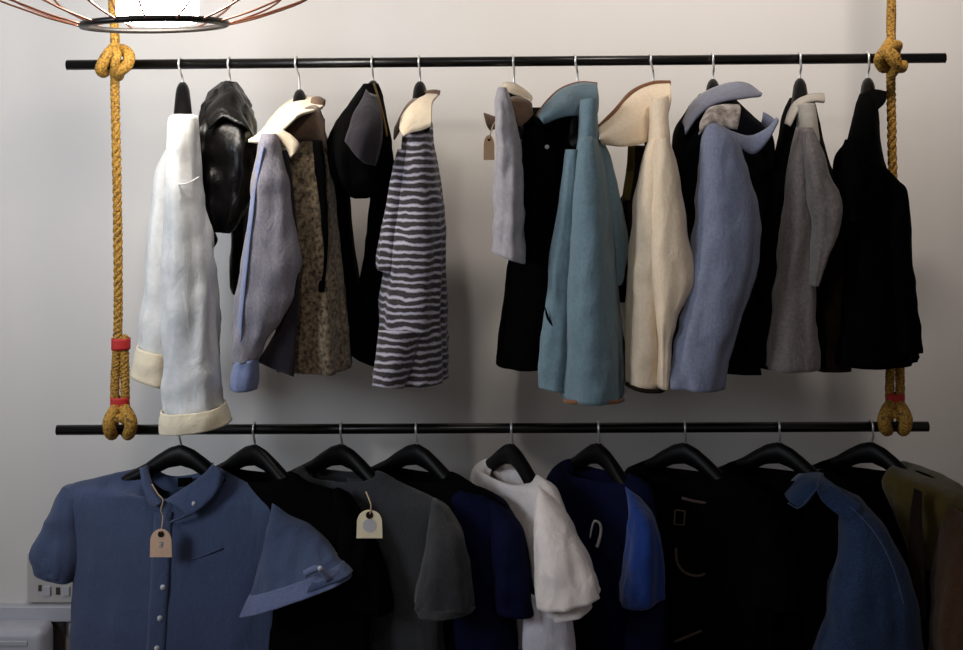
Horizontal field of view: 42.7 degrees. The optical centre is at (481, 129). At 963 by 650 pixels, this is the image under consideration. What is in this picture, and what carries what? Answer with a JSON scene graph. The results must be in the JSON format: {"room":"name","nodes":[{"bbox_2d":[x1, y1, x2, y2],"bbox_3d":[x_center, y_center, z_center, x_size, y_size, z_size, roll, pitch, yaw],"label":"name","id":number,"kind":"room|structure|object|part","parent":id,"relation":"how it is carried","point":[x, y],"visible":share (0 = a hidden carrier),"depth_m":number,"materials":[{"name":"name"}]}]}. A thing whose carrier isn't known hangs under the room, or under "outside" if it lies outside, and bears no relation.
{"room":"clothing store","nodes":[
{"label":"clothing store","id":0,"kind":"room"},
{"bbox_2d":[0,0,962,649],"bbox_3d":[0.000,0.150,3.280,7.000,2.900,0.120,0,0,0],"label":"wall","id":1,"kind":"structure","parent":0,"point":[57,294],"depth_m":3.22,"materials":[{"name":"white paint"}]},
{"bbox_2d":[0,619,65,649],"bbox_3d":[-1.453,1.491,3.166,0.735,0.455,0.108,0,0,0],"label":"heater","id":2,"kind":"object","parent":1,"relation":"attached to","point":[15,634],"visible":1,"depth_m":3.13,"materials":[{"name":"metal"}]},
{"bbox_3d":[-1.453,1.491,3.212,0.735,0.455,0.015,0,0,0],"label":"plate","id":3,"kind":"part","parent":2,"relation":"part of","materials":[{"name":"black metal"}]},
{"bbox_2d":[0,603,70,621],"bbox_3d":[0.000,1.256,3.208,6.900,0.040,0.025,0,0,0],"label":"trim","id":4,"kind":"structure","parent":1,"relation":"attached to","point":[53,612],"depth_m":3.19,"materials":[{"name":"paint"}]},
{"bbox_2d":[28,552,72,601],"bbox_3d":[-1.107,1.166,3.212,0.152,0.131,0.017,0,0,0],"label":"wall socket","id":5,"kind":"object","parent":1,"relation":"attached to","point":[39,590],"visible":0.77,"depth_m":3.21,"materials":[{"name":"grey plastic"}]},
{"bbox_2d":[43,586,50,595],"bbox_3d":[-1.131,1.200,3.206,0.018,0.024,0.006,0,0,0],"label":"switch","id":6,"kind":"object","parent":5,"relation":"attached to","point":[46,589],"depth_m":3.20,"materials":[{"name":"paint"}]},
{"bbox_2d":[62,586,69,595],"bbox_3d":[-1.081,1.200,3.206,0.018,0.024,0.006,0,0,0],"label":"switch","id":7,"kind":"object","parent":5,"relation":"attached to","point":[65,589],"depth_m":3.20,"materials":[{"name":"paint"}]},
{"bbox_2d":[496,107,563,371],"bbox_3d":[0.122,0.221,2.829,0.183,0.615,0.291,0,0,0],"label":"coat","id":8,"kind":"object","parent":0,"point":[526,285],"visible":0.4,"depth_m":2.70,"materials":[{"name":"black fabric"}]},
{"bbox_3d":[0.000,-1.350,1.000,7.000,0.100,4.600,0,0,0],"label":"ceiling","id":9,"kind":"structure","parent":0,"visible":0},
{"bbox_2d":[95,0,137,440],"bbox_3d":[-0.823,-0.274,2.793,0.098,1.958,0.099,0,0,0],"label":"rope","id":10,"kind":"object","parent":9,"relation":"hanging from","point":[120,410],"visible":0.96,"depth_m":2.79,"materials":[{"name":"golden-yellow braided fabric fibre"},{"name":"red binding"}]},
{"bbox_3d":[-0.824,-0.305,2.791,0.051,1.894,0.044,0,0,0],"label":"braided cord","id":11,"kind":"part","parent":10,"relation":"part of","materials":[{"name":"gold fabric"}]},
{"bbox_2d":[55,421,929,434],"bbox_3d":[0.025,0.678,2.800,1.980,0.031,0.023,0,0,0],"label":"rail","id":12,"kind":"object","parent":10,"relation":"hanging from","point":[917,426],"visible":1,"depth_m":2.79,"materials":[{"name":"black metal"}]},
{"bbox_2d":[121,436,225,481],"bbox_3d":[-0.683,0.746,2.800,0.320,0.165,0.038,0,0,14],"label":"clothes hanger","id":13,"kind":"object","parent":12,"relation":"hanging from","point":[179,455],"visible":0.61,"depth_m":2.79,"materials":[{"name":"black plastic"}]},
{"bbox_2d":[29,462,352,649],"bbox_3d":[-0.644,1.166,2.765,0.841,0.840,0.206,0,0,24],"label":"shirt","id":14,"kind":"object","parent":13,"relation":"hanging from","point":[235,561],"visible":0.94,"depth_m":2.73,"materials":[{"name":"blue fabric"}]},
{"bbox_2d":[150,484,171,556],"bbox_3d":[-0.716,0.860,2.711,0.041,0.142,0.088,0,0,-35],"label":"price tag","id":15,"kind":"object","parent":14,"relation":"hanging from","point":[161,540],"visible":1,"depth_m":2.69,"materials":[{"name":"paper"}]},
{"bbox_2d":[216,421,286,480],"bbox_3d":[-0.515,0.745,2.800,0.320,0.165,0.038,0,0,33],"label":"clothes hanger","id":16,"kind":"object","parent":12,"relation":"hanging from","point":[251,455],"visible":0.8,"depth_m":2.79,"materials":[{"name":"black plastic"}]},
{"bbox_2d":[232,469,393,649],"bbox_3d":[-0.489,1.158,2.787,0.667,0.794,0.128,0,0,32],"label":"t-shirt","id":17,"kind":"object","parent":16,"relation":"hanging from","point":[337,618],"visible":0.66,"depth_m":2.65,"materials":[{"name":"black fabric"}]},
{"bbox_2d":[290,421,374,480],"bbox_3d":[-0.317,0.745,2.800,0.320,0.165,0.038,0,0,33],"label":"clothes hanger","id":18,"kind":"object","parent":12,"relation":"hanging from","point":[340,454],"visible":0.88,"depth_m":2.79,"materials":[{"name":"black plastic"}]},
{"bbox_2d":[294,466,475,649],"bbox_3d":[-0.273,1.155,2.761,0.643,0.783,0.158,0,0,39],"label":"t-shirt","id":19,"kind":"object","parent":18,"relation":"hanging from","point":[423,548],"visible":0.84,"depth_m":2.66,"materials":[{"name":"grey fabric"}]},
{"bbox_2d":[356,491,382,537],"bbox_3d":[-0.230,0.793,2.539,0.053,0.090,0.026,0,0,0],"label":"price tag","id":20,"kind":"object","parent":19,"relation":"hanging from","point":[369,522],"visible":1,"depth_m":2.53,"materials":[{"name":"paper"}]},
{"bbox_2d":[363,519,375,531],"bbox_3d":[-0.230,0.812,2.529,0.028,0.028,0.001,0,0,0],"label":"print","id":21,"kind":"object","parent":20,"relation":"attached to","point":[369,525],"depth_m":2.53},
{"bbox_2d":[371,421,449,480],"bbox_3d":[-0.147,0.744,2.800,0.320,0.165,0.038,0,0,36],"label":"clothes hanger","id":22,"kind":"object","parent":12,"relation":"hanging from","point":[414,454],"visible":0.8,"depth_m":2.79,"materials":[{"name":"black plastic"}]},
{"bbox_2d":[372,468,533,649],"bbox_3d":[-0.091,1.151,2.764,0.565,0.782,0.143,0,0,41],"label":"t-shirt","id":23,"kind":"object","parent":22,"relation":"hanging from","point":[495,539],"visible":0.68,"depth_m":2.63,"materials":[{"name":"navy blue cotton"},{"name":"black cotton"}]},
{"bbox_3d":[0.003,1.091,2.690,0.155,0.605,0.142,0,0,0],"label":"shoulder panel","id":24,"kind":"part","parent":23,"relation":"part of","materials":[{"name":"blue fabric"}]},
{"bbox_2d":[486,421,535,483],"bbox_3d":[0.069,0.743,2.800,0.038,0.165,0.320,0,0,-28],"label":"clothes hanger","id":25,"kind":"object","parent":12,"relation":"hanging from","point":[510,453],"visible":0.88,"depth_m":2.78,"materials":[{"name":"black plastic"}]},
{"bbox_2d":[470,458,600,649],"bbox_3d":[0.110,1.049,2.715,0.140,0.581,0.520,0,0,-20],"label":"t-shirt","id":26,"kind":"object","parent":25,"relation":"hanging from","point":[565,583],"visible":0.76,"depth_m":2.57,"materials":[{"name":"white fabric"}]},
{"bbox_2d":[570,420,643,500],"bbox_3d":[0.267,0.742,2.800,0.038,0.165,0.320,0,0,-30],"label":"clothes hanger","id":27,"kind":"object","parent":12,"relation":"hanging from","point":[596,453],"visible":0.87,"depth_m":2.78,"materials":[{"name":"black plastic"}]},
{"bbox_2d":[546,459,667,649],"bbox_3d":[0.279,1.167,2.776,0.129,0.818,0.442,0,0,-28],"label":"t-shirt","id":28,"kind":"object","parent":27,"relation":"hanging from","point":[620,535],"visible":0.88,"depth_m":2.69,"materials":[{"name":"blue fabric"}]},
{"bbox_3d":[0.351,1.176,2.651,0.101,0.397,0.124,0,0,0],"label":"panel","id":29,"kind":"part","parent":28,"relation":"part of","materials":[{"name":"blue fabric"}]},
{"bbox_2d":[625,420,722,480],"bbox_3d":[0.463,0.742,2.800,0.320,0.165,0.038,0,0,40],"label":"clothes hanger","id":30,"kind":"object","parent":12,"relation":"hanging from","point":[680,453],"visible":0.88,"depth_m":2.79,"materials":[{"name":"black plastic"}]},
{"bbox_2d":[625,461,799,649],"bbox_3d":[0.487,1.147,2.758,0.478,0.777,0.169,0,0,32],"label":"t-shirt","id":31,"kind":"object","parent":30,"relation":"hanging from","point":[730,562],"visible":0.8,"depth_m":2.70,"materials":[{"name":"black fabric"}]},
{"bbox_2d":[673,509,685,525],"bbox_3d":[0.437,0.855,2.718,0.027,0.036,0.004,0,0,0],"label":"print","id":32,"kind":"object","parent":31,"relation":"attached to","point":[675,510],"depth_m":2.72},
{"bbox_2d":[674,630,701,642],"bbox_3d":[0.475,1.109,2.718,0.103,0.046,0.006,0,0,0],"label":"print","id":33,"kind":"object","parent":31,"relation":"attached to","point":[695,636],"depth_m":2.72},
{"bbox_2d":[675,548,705,576],"bbox_3d":[0.467,0.955,2.718,0.083,0.065,0.005,0,0,0],"label":"print","id":34,"kind":"object","parent":31,"relation":"attached to","point":[696,557],"depth_m":2.72},
{"bbox_2d":[682,497,705,504],"bbox_3d":[0.469,0.817,2.718,0.054,0.017,0.007,0,0,0],"label":"print","id":35,"kind":"object","parent":31,"relation":"attached to","point":[697,500],"depth_m":2.72},
{"bbox_2d":[718,419,818,473],"bbox_3d":[0.676,0.741,2.800,0.320,0.165,0.038,0,0,38],"label":"clothes hanger","id":36,"kind":"object","parent":12,"relation":"hanging from","point":[777,452],"visible":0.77,"depth_m":2.79,"materials":[{"name":"black plastic"}]},
{"bbox_2d":[719,461,923,649],"bbox_3d":[0.714,1.143,2.726,0.238,0.774,0.521,0,0,-39],"label":"shirt","id":37,"kind":"object","parent":36,"relation":"hanging from","point":[856,591],"visible":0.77,"depth_m":2.62,"materials":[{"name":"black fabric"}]},
{"bbox_2d":[812,419,906,472],"bbox_3d":[0.887,0.740,2.800,0.320,0.165,0.038,0,0,45],"label":"clothes hanger","id":38,"kind":"object","parent":12,"relation":"hanging from","point":[867,452],"visible":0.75,"depth_m":2.80,"materials":[{"name":"black plastic"}]},
{"bbox_2d":[813,459,962,649],"bbox_3d":[0.957,1.146,2.723,0.215,0.796,0.484,0,0,-27],"label":"jacket","id":39,"kind":"object","parent":38,"relation":"hanging from","point":[920,508],"visible":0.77,"depth_m":2.64,"materials":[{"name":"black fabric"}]},
{"bbox_2d":[65,53,946,69],"bbox_3d":[0.056,-0.156,2.800,1.996,0.039,0.023,0,0,0],"label":"rail","id":40,"kind":"object","parent":10,"relation":"hanging from","point":[751,59],"visible":1,"depth_m":2.79,"materials":[{"name":"black metal"}]},
{"bbox_2d":[174,57,191,113],"bbox_3d":[-0.679,-0.077,2.800,0.044,0.179,0.250,0,0,-14],"label":"clothes hanger","id":41,"kind":"object","parent":40,"relation":"hanging from","point":[182,105],"visible":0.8,"depth_m":2.74,"materials":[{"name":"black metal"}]},
{"bbox_2d":[130,114,231,435],"bbox_3d":[-0.682,0.296,2.784,0.161,0.675,0.554,0,0,-24],"label":"jacket","id":42,"kind":"object","parent":41,"relation":"hanging from","point":[177,352],"visible":0.99,"depth_m":2.55,"materials":[{"name":"white fabric"}]},
{"bbox_2d":[227,56,230,80],"bbox_3d":[-0.572,-0.078,2.800,0.044,0.179,0.250,0,0,-12],"label":"clothes hanger","id":43,"kind":"object","parent":40,"relation":"hanging from","point":[228,57],"visible":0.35,"depth_m":2.79,"materials":[{"name":"silver metal"}]},
{"bbox_2d":[198,81,257,294],"bbox_3d":[-0.578,0.142,2.799,0.155,0.503,0.389,0,0,-9],"label":"jacket","id":44,"kind":"object","parent":43,"relation":"hanging from","point":[227,120],"visible":0.73,"depth_m":2.65,"materials":[{"name":"black leather"}]},
{"bbox_2d":[293,56,305,101],"bbox_3d":[-0.413,-0.070,2.800,0.044,0.198,0.250,0,0,-9],"label":"clothes hanger","id":45,"kind":"object","parent":40,"relation":"hanging from","point":[299,95],"visible":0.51,"depth_m":2.78,"materials":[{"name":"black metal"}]},
{"bbox_2d":[229,96,352,392],"bbox_3d":[-0.408,0.233,2.759,0.238,0.624,0.424,0,0,0],"label":"jacket","id":46,"kind":"object","parent":45,"relation":"hanging from","point":[291,286],"visible":1,"depth_m":2.60,"materials":[{"name":"brown fabric"}]},
{"bbox_2d":[369,55,376,82],"bbox_3d":[-0.247,-0.081,2.800,0.044,0.179,0.250,0,0,-5],"label":"clothes hanger","id":47,"kind":"object","parent":40,"relation":"hanging from","point":[371,59],"visible":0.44,"depth_m":2.79,"materials":[{"name":"silver metal"}]},
{"bbox_2d":[327,83,393,366],"bbox_3d":[-0.276,0.215,2.784,0.170,0.640,0.393,0,0,0],"label":"jacket","id":48,"kind":"object","parent":47,"relation":"hanging from","point":[360,158],"visible":0.77,"depth_m":2.73,"materials":[{"name":"black fabric"}]},
{"bbox_3d":[-0.246,0.290,2.800,0.111,0.492,0.136,0,0,0],"label":"panel","id":49,"kind":"part","parent":48,"relation":"part of","materials":[{"name":"black fabric"}]},
{"bbox_3d":[-0.222,-0.045,2.700,0.006,0.119,0.129,0,0,-18],"label":"edge trim","id":50,"kind":"part","parent":48,"relation":"part of","materials":[{"name":"brown fabric"}]},
{"bbox_2d":[412,55,429,132],"bbox_3d":[-0.140,-0.080,2.800,0.044,0.182,0.250,0,0,-3],"label":"clothes hanger","id":51,"kind":"object","parent":40,"relation":"hanging from","point":[419,90],"visible":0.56,"depth_m":2.76,"materials":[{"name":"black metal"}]},
{"bbox_2d":[371,89,448,388],"bbox_3d":[-0.157,0.227,2.744,0.179,0.636,0.346,0,0,0],"label":"striped coat","id":52,"kind":"object","parent":51,"relation":"hanging from","point":[413,340],"visible":1,"depth_m":2.63,"materials":[{"name":"fabric"}]},
{"bbox_2d":[509,54,523,139],"bbox_3d":[0.074,-0.074,2.800,0.044,0.198,0.250,0,0,2],"label":"clothes hanger","id":53,"kind":"object","parent":40,"relation":"hanging from","point":[520,128],"visible":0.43,"depth_m":2.76,"materials":[{"name":"silver metal"}]},
{"bbox_2d":[483,82,532,263],"bbox_3d":[0.059,0.089,2.773,0.110,0.396,0.362,0,0,0],"label":"jacket","id":54,"kind":"object","parent":53,"relation":"hanging from","point":[508,238],"visible":1,"depth_m":2.61,"materials":[{"name":"grey fabric"}]},
{"bbox_2d":[484,122,494,159],"bbox_3d":[0.021,0.022,2.741,0.034,0.090,0.010,0,0,-18],"label":"price tag","id":55,"kind":"object","parent":54,"relation":"hanging from","point":[488,142],"visible":0.84,"depth_m":2.74,"materials":[{"name":"cardboard"}]},
{"bbox_2d":[568,54,578,148],"bbox_3d":[0.219,-0.066,2.800,0.044,0.217,0.250,0,0,4],"label":"clothes hanger","id":56,"kind":"object","parent":40,"relation":"hanging from","point":[574,123],"visible":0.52,"depth_m":2.70,"materials":[{"name":"black plastic"}]},
{"bbox_2d":[535,81,628,405],"bbox_3d":[0.242,0.234,2.712,0.198,0.689,0.306,0,0,26],"label":"coat","id":57,"kind":"object","parent":56,"relation":"hanging from","point":[582,350],"visible":0.9,"depth_m":2.60,"materials":[{"name":"teal fabric"}]},
{"bbox_3d":[0.165,0.301,2.651,0.089,0.518,0.089,0,0,0],"label":"panel","id":58,"kind":"part","parent":57,"relation":"part of","materials":[{"name":"teal fabric"}]},
{"bbox_2d":[644,53,654,145],"bbox_3d":[0.391,-0.067,2.800,0.044,0.217,0.250,0,0,8],"label":"clothes hanger","id":59,"kind":"object","parent":40,"relation":"hanging from","point":[650,54],"visible":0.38,"depth_m":2.79,"materials":[{"name":"silver metal"}]},
{"bbox_2d":[598,80,693,393],"bbox_3d":[0.348,0.223,2.730,0.199,0.669,0.360,0,0,0],"label":"coat","id":60,"kind":"object","parent":59,"relation":"hanging from","point":[658,280],"visible":0.94,"depth_m":2.58,"materials":[{"name":"beige fabric"}]},
{"bbox_2d":[706,52,720,104],"bbox_3d":[0.526,-0.086,2.800,0.044,0.182,0.250,0,0,11],"label":"clothes hanger","id":61,"kind":"object","parent":40,"relation":"hanging from","point":[713,82],"visible":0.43,"depth_m":2.78,"materials":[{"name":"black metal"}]},
{"bbox_2d":[669,82,778,392],"bbox_3d":[0.536,0.218,2.761,0.244,0.652,0.472,0,0,11],"label":"jacket","id":62,"kind":"object","parent":61,"relation":"hanging from","point":[724,155],"visible":0.94,"depth_m":2.56,"materials":[{"name":"blue fabric"}]},
{"bbox_2d":[791,52,807,128],"bbox_3d":[0.724,-0.087,2.800,0.044,0.182,0.250,0,0,14],"label":"clothes hanger","id":63,"kind":"object","parent":40,"relation":"hanging from","point":[799,88],"visible":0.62,"depth_m":2.75,"materials":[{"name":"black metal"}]},
{"bbox_2d":[753,93,851,372],"bbox_3d":[0.715,0.224,2.784,0.246,0.612,0.434,0,0,14],"label":"jacket","id":64,"kind":"object","parent":63,"relation":"hanging from","point":[797,314],"visible":0.95,"depth_m":2.62,"materials":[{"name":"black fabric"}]},
{"bbox_3d":[0.669,0.253,2.650,0.113,0.518,0.115,0,0,0],"label":"panel","id":65,"kind":"part","parent":64,"relation":"part of","materials":[{"name":"grey fabric"}]},
{"bbox_3d":[0.777,0.331,2.740,0.103,0.398,0.139,0,0,0],"label":"panel","id":66,"kind":"part","parent":64,"relation":"part of","materials":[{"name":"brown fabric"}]},
{"bbox_2d":[860,51,874,93],"bbox_3d":[0.878,-0.088,2.800,0.044,0.182,0.250,0,0,17],"label":"clothes hanger","id":67,"kind":"object","parent":40,"relation":"hanging from","point":[867,84],"visible":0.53,"depth_m":2.77,"materials":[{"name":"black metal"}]},
{"bbox_2d":[832,89,922,369],"bbox_3d":[0.872,0.208,2.718,0.185,0.597,0.344,0,0,16],"label":"coat","id":68,"kind":"object","parent":67,"relation":"hanging from","point":[881,328],"visible":0.95,"depth_m":2.61,"materials":[{"name":"black fabric"}]},
{"bbox_2d":[0,0,306,33],"bbox_3d":[-0.649,-0.749,2.450,0.798,1.102,0.798,0,0,0],"label":"pendant lamp","id":69,"kind":"object","parent":9,"relation":"hanging from","point":[147,13],"visible":1,"depth_m":2.39,"materials":[{"name":"metal"}]},
{"bbox_3d":[-0.643,-0.308,2.450,0.160,0.202,0.160,0,0,0],"label":"lamp shade","id":70,"kind":"part","parent":69,"relation":"part of","materials":[{"name":"beige"}]},
{"bbox_2d":[873,0,912,435],"bbox_3d":[0.935,-0.278,2.791,0.080,1.948,0.121,0,0,25],"label":"rope","id":71,"kind":"object","parent":9,"relation":"hanging from","point":[894,406],"visible":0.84,"depth_m":2.79,"materials":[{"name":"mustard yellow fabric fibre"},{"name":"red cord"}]},
{"bbox_3d":[0.938,-0.310,2.791,0.050,1.885,0.044,0,0,0],"label":"braided cord","id":72,"kind":"part","parent":71,"relation":"part of","materials":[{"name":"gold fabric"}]}
]}

